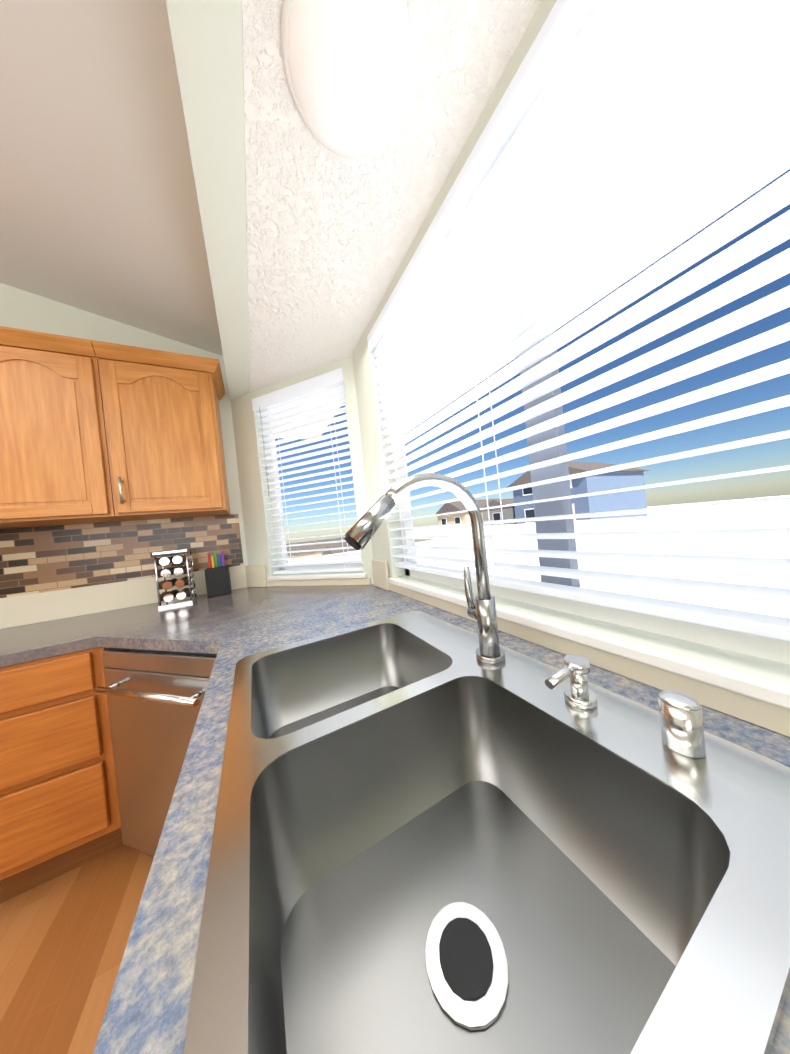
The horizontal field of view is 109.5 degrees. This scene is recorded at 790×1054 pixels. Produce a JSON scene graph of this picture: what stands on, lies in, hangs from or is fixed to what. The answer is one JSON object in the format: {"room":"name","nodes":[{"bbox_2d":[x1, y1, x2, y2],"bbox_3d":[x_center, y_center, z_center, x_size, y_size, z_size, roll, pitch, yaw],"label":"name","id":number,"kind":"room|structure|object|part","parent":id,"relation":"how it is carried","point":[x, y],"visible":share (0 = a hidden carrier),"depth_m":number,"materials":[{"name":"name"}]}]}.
{"room":"kitchen","nodes":[
{"label":"kitchen","id":0,"kind":"room"},
{"bbox_2d":[0,845,153,1053],"bbox_3d":[-1.076,1.395,-1.774,5.350,0.060,6.800,-6,0,-27],"label":"floor","id":1,"kind":"structure","parent":0,"point":[64,938],"depth_m":0.89,"materials":[{"name":"laminate"}]},
{"bbox_2d":[0,647,125,902],"bbox_3d":[-1.664,0.967,1.154,0.945,0.876,0.676,-6,0,-27],"label":"base cabinet","id":2,"kind":"object","parent":1,"relation":"on","point":[59,811],"visible":0.81,"depth_m":1.03,"materials":[{"name":"brown wood"}]},
{"bbox_2d":[94,648,216,855],"bbox_3d":[-0.733,0.871,1.259,0.600,0.874,0.656,-6,0,18],"label":"dishwasher","id":3,"kind":"object","parent":1,"relation":"on","point":[155,699],"visible":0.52,"depth_m":1.01,"materials":[{"name":"grey metal"}]},
{"bbox_3d":[0.008,0.808,-0.992,0.652,0.876,1.600,-6,0,18],"label":"base cabinet","id":4,"kind":"object","parent":1,"relation":"on","visible":0},
{"bbox_2d":[0,584,789,1053],"bbox_3d":[-0.459,0.386,-0.047,2.092,0.040,3.966,-6,0,-27],"label":"countertop","id":5,"kind":"structure","parent":4,"relation":"on","point":[148,1006],"depth_m":0.46,"materials":[{"name":"stone"}]},
{"bbox_2d":[152,549,196,608],"bbox_3d":[-1.248,0.284,1.593,0.154,0.300,0.154,-6,0,-27],"label":"spice rack","id":6,"kind":"object","parent":5,"relation":"on","point":[168,597],"visible":1,"depth_m":1.54,"materials":[{"name":"silver metal"}]},
{"bbox_2d":[204,551,231,597],"bbox_3d":[-1.096,0.286,1.726,0.120,0.265,0.100,-6,0,-27],"label":"knife block","id":7,"kind":"object","parent":5,"relation":"on","point":[218,580],"visible":1,"depth_m":1.69,"materials":[{"name":"black plastic"}]},
{"bbox_2d":[183,611,789,1053],"bbox_3d":[0.020,0.365,0.505,0.560,0.253,0.800,-6,0,-27],"label":"sink","id":8,"kind":"object","parent":5,"relation":"in","point":[433,835],"depth_m":0.34,"materials":[{"name":"silver metal"}]},
{"bbox_2d":[345,473,504,663],"bbox_3d":[0.061,0.095,0.559,0.324,0.401,0.097,-6,0,-27],"label":"faucet","id":9,"kind":"object","parent":8,"relation":"on","point":[360,533],"visible":1,"depth_m":0.58,"materials":[{"name":"silver metal"}]},
{"bbox_2d":[545,655,596,709],"bbox_3d":[0.267,0.243,0.429,0.093,0.065,0.044,-6,0,-27],"label":"soap dispenser","id":10,"kind":"object","parent":8,"relation":"on","point":[578,692],"visible":1,"depth_m":0.43,"materials":[{"name":"silver metal"}]},
{"bbox_3d":[0.350,0.237,0.342,0.038,0.063,0.038,-6,0,-27],"label":"air gap cap","id":11,"kind":"part","parent":8,"relation":"part of","materials":[{"name":"silver metal"}]},
{"bbox_2d":[0,0,222,355],"bbox_3d":[-1.665,-1.583,-1.936,4.560,1.058,6.640,-6,0,-27],"label":"ceiling","id":12,"kind":"structure","parent":0,"point":[99,211],"depth_m":0.96,"materials":[{"name":"white paint"}]},
{"bbox_2d":[0,283,247,565],"bbox_3d":[-3.026,-0.312,0.974,4.320,3.700,0.120,-6,0,-27],"label":"wall","id":13,"kind":"structure","parent":0,"point":[22,309],"depth_m":1.62,"materials":[{"name":"white paint"}]},
{"bbox_2d":[0,326,136,528],"bbox_3d":[-1.879,-0.416,1.275,0.915,0.830,0.390,-6,0,-27],"label":"upper cabinet","id":14,"kind":"object","parent":13,"relation":"attached to","point":[54,465],"visible":0.96,"depth_m":1.26,"materials":[{"name":"brown wood"}]},
{"bbox_2d":[0,514,246,628],"bbox_3d":[-2.425,0.319,1.177,3.170,0.520,0.010,-6,0,-27],"label":"tile backsplash","id":15,"kind":"structure","parent":13,"relation":"attached to","point":[49,573],"depth_m":1.57,"materials":[{"name":"beige tile"}]},
{"bbox_2d":[92,340,230,519],"bbox_3d":[-1.244,-0.484,1.601,0.512,0.830,0.390,-6,0,-27],"label":"upper cabinet","id":16,"kind":"object","parent":13,"relation":"attached to","point":[164,434],"visible":1,"depth_m":1.44,"materials":[{"name":"brown wood"}]},
{"bbox_2d":[166,0,249,399],"bbox_3d":[-0.371,-1.210,0.502,0.120,0.550,3.200,-6,0,-27],"label":"wall","id":17,"kind":"structure","parent":0,"point":[207,38],"depth_m":0.68,"materials":[{"name":"white paint"}]},
{"bbox_2d":[230,355,373,583],"bbox_3d":[-0.527,0.130,1.777,1.107,2.300,0.120,-6,0,22],"label":"wall","id":18,"kind":"structure","parent":0,"point":[253,493],"depth_m":1.84,"materials":[{"name":"white paint"}]},
{"bbox_2d":[245,565,370,586],"bbox_3d":[-0.574,0.293,1.727,0.927,0.144,0.022,-6,0,22],"label":"backsplash","id":19,"kind":"structure","parent":18,"relation":"attached to","point":[256,575],"depth_m":1.78,"materials":[{"name":"beige tile"}]},
{"bbox_2d":[262,384,366,580],"bbox_3d":[-0.536,-0.276,1.748,0.727,1.190,0.135,-6,0,22],"label":"window","id":20,"kind":"structure","parent":18,"relation":"in","point":[307,577],"depth_m":1.87,"materials":[{"name":"white plastic"}]},
{"bbox_2d":[252,367,362,573],"bbox_3d":[-0.546,-0.292,1.727,0.689,1.153,0.079,-6,0,22],"label":"window blinds","id":21,"kind":"object","parent":20,"relation":"attached to","point":[325,381],"visible":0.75,"depth_m":1.71,"materials":[{"name":"white plastic"}]},
{"bbox_2d":[242,0,541,439],"bbox_3d":[-0.164,-1.008,0.964,0.630,0.100,4.050,-6,0,-27],"label":"ceiling","id":22,"kind":"structure","parent":0,"point":[331,235],"depth_m":0.78,"materials":[{"name":"white paint"}]},
{"bbox_2d":[281,0,413,157],"bbox_3d":[-0.091,-0.927,0.587,0.270,0.070,0.270,-6,0,-27],"label":"dome ceiling light","id":23,"kind":"object","parent":22,"relation":"attached to","point":[349,68],"visible":1,"depth_m":0.56,"materials":[{"name":"white glass"}]},
{"bbox_2d":[352,0,789,684],"bbox_3d":[0.485,0.034,0.477,0.120,2.300,2.480,-6,0,-27],"label":"wall","id":24,"kind":"structure","parent":0,"point":[374,458],"depth_m":0.79,"materials":[{"name":"white paint"}]},
{"bbox_2d":[372,559,789,736],"bbox_3d":[0.272,0.212,0.770,0.024,0.144,1.690,-6,0,-27],"label":"backsplash","id":25,"kind":"structure","parent":24,"relation":"attached to","point":[772,717],"depth_m":0.48,"materials":[{"name":"beige tile"}]},
{"bbox_2d":[388,331,789,709],"bbox_3d":[0.265,-0.353,0.798,0.135,1.190,1.320,-6,0,-27],"label":"window","id":26,"kind":"structure","parent":24,"relation":"in","point":[764,689],"depth_m":0.64,"materials":[{"name":"white"}]},
{"bbox_2d":[367,0,789,640],"bbox_3d":[0.241,-0.388,0.787,0.079,1.111,1.282,-6,0,-27],"label":"window blinds","id":27,"kind":"object","parent":26,"relation":"attached to","point":[619,142],"visible":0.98,"depth_m":0.50,"materials":[{"name":"white plastic"}]},
{"label":"outside","id":28,"kind":"structure","parent":0,"visible":0},
{"bbox_2d":[287,495,789,617],"bbox_3d":[-14.873,5.238,39.542,170.000,4.000,240.000,-6,0,-27],"label":"ground","id":29,"kind":"structure","parent":28,"point":[767,547],"depth_m":9.15,"materials":[{"name":"white"}]},
{"bbox_2d":[286,537,346,557],"bbox_3d":[-13.227,4.604,49.394,10.800,4.600,8.800,-6,0,-27],"label":"house","id":30,"kind":"structure","parent":29,"relation":"on","point":[308,547],"depth_m":46.32,"materials":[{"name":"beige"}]},
{"bbox_2d":[321,543,357,555],"bbox_3d":[-3.741,3.911,36.286,9.800,4.200,8.800,-6,0,-27],"label":"house","id":31,"kind":"structure","parent":29,"relation":"on","point":[327,552],"depth_m":33.62,"materials":[{"name":"grey"}]},
{"bbox_2d":[436,498,497,528],"bbox_3d":[11.603,-1.717,40.426,9.800,4.400,6.800,-6,0,-27],"label":"house","id":32,"kind":"structure","parent":29,"relation":"on","point":[463,517],"depth_m":38.00,"materials":[{"name":"beige"}]},
{"bbox_2d":[480,498,515,525],"bbox_3d":[14.483,-1.619,33.745,6.800,3.700,5.300,-6,0,-27],"label":"house","id":33,"kind":"structure","parent":29,"relation":"on","point":[508,513],"depth_m":32.02,"materials":[{"name":"grey"}]},
{"bbox_2d":[506,462,649,523],"bbox_3d":[17.857,-3.233,27.395,10.300,6.300,7.800,-6,0,-27],"label":"house","id":34,"kind":"structure","parent":29,"relation":"on","point":[627,478],"depth_m":24.31,"materials":[{"name":"blue"}]},
{"bbox_2d":[438,508,789,535],"bbox_3d":[18.646,-0.538,1.786,0.080,1.100,61.900,-6,0,-27],"label":"fence","id":35,"kind":"object","parent":29,"relation":"on","point":[764,518],"visible":0.6,"depth_m":12.96,"materials":[{"name":"white"}]}
]}

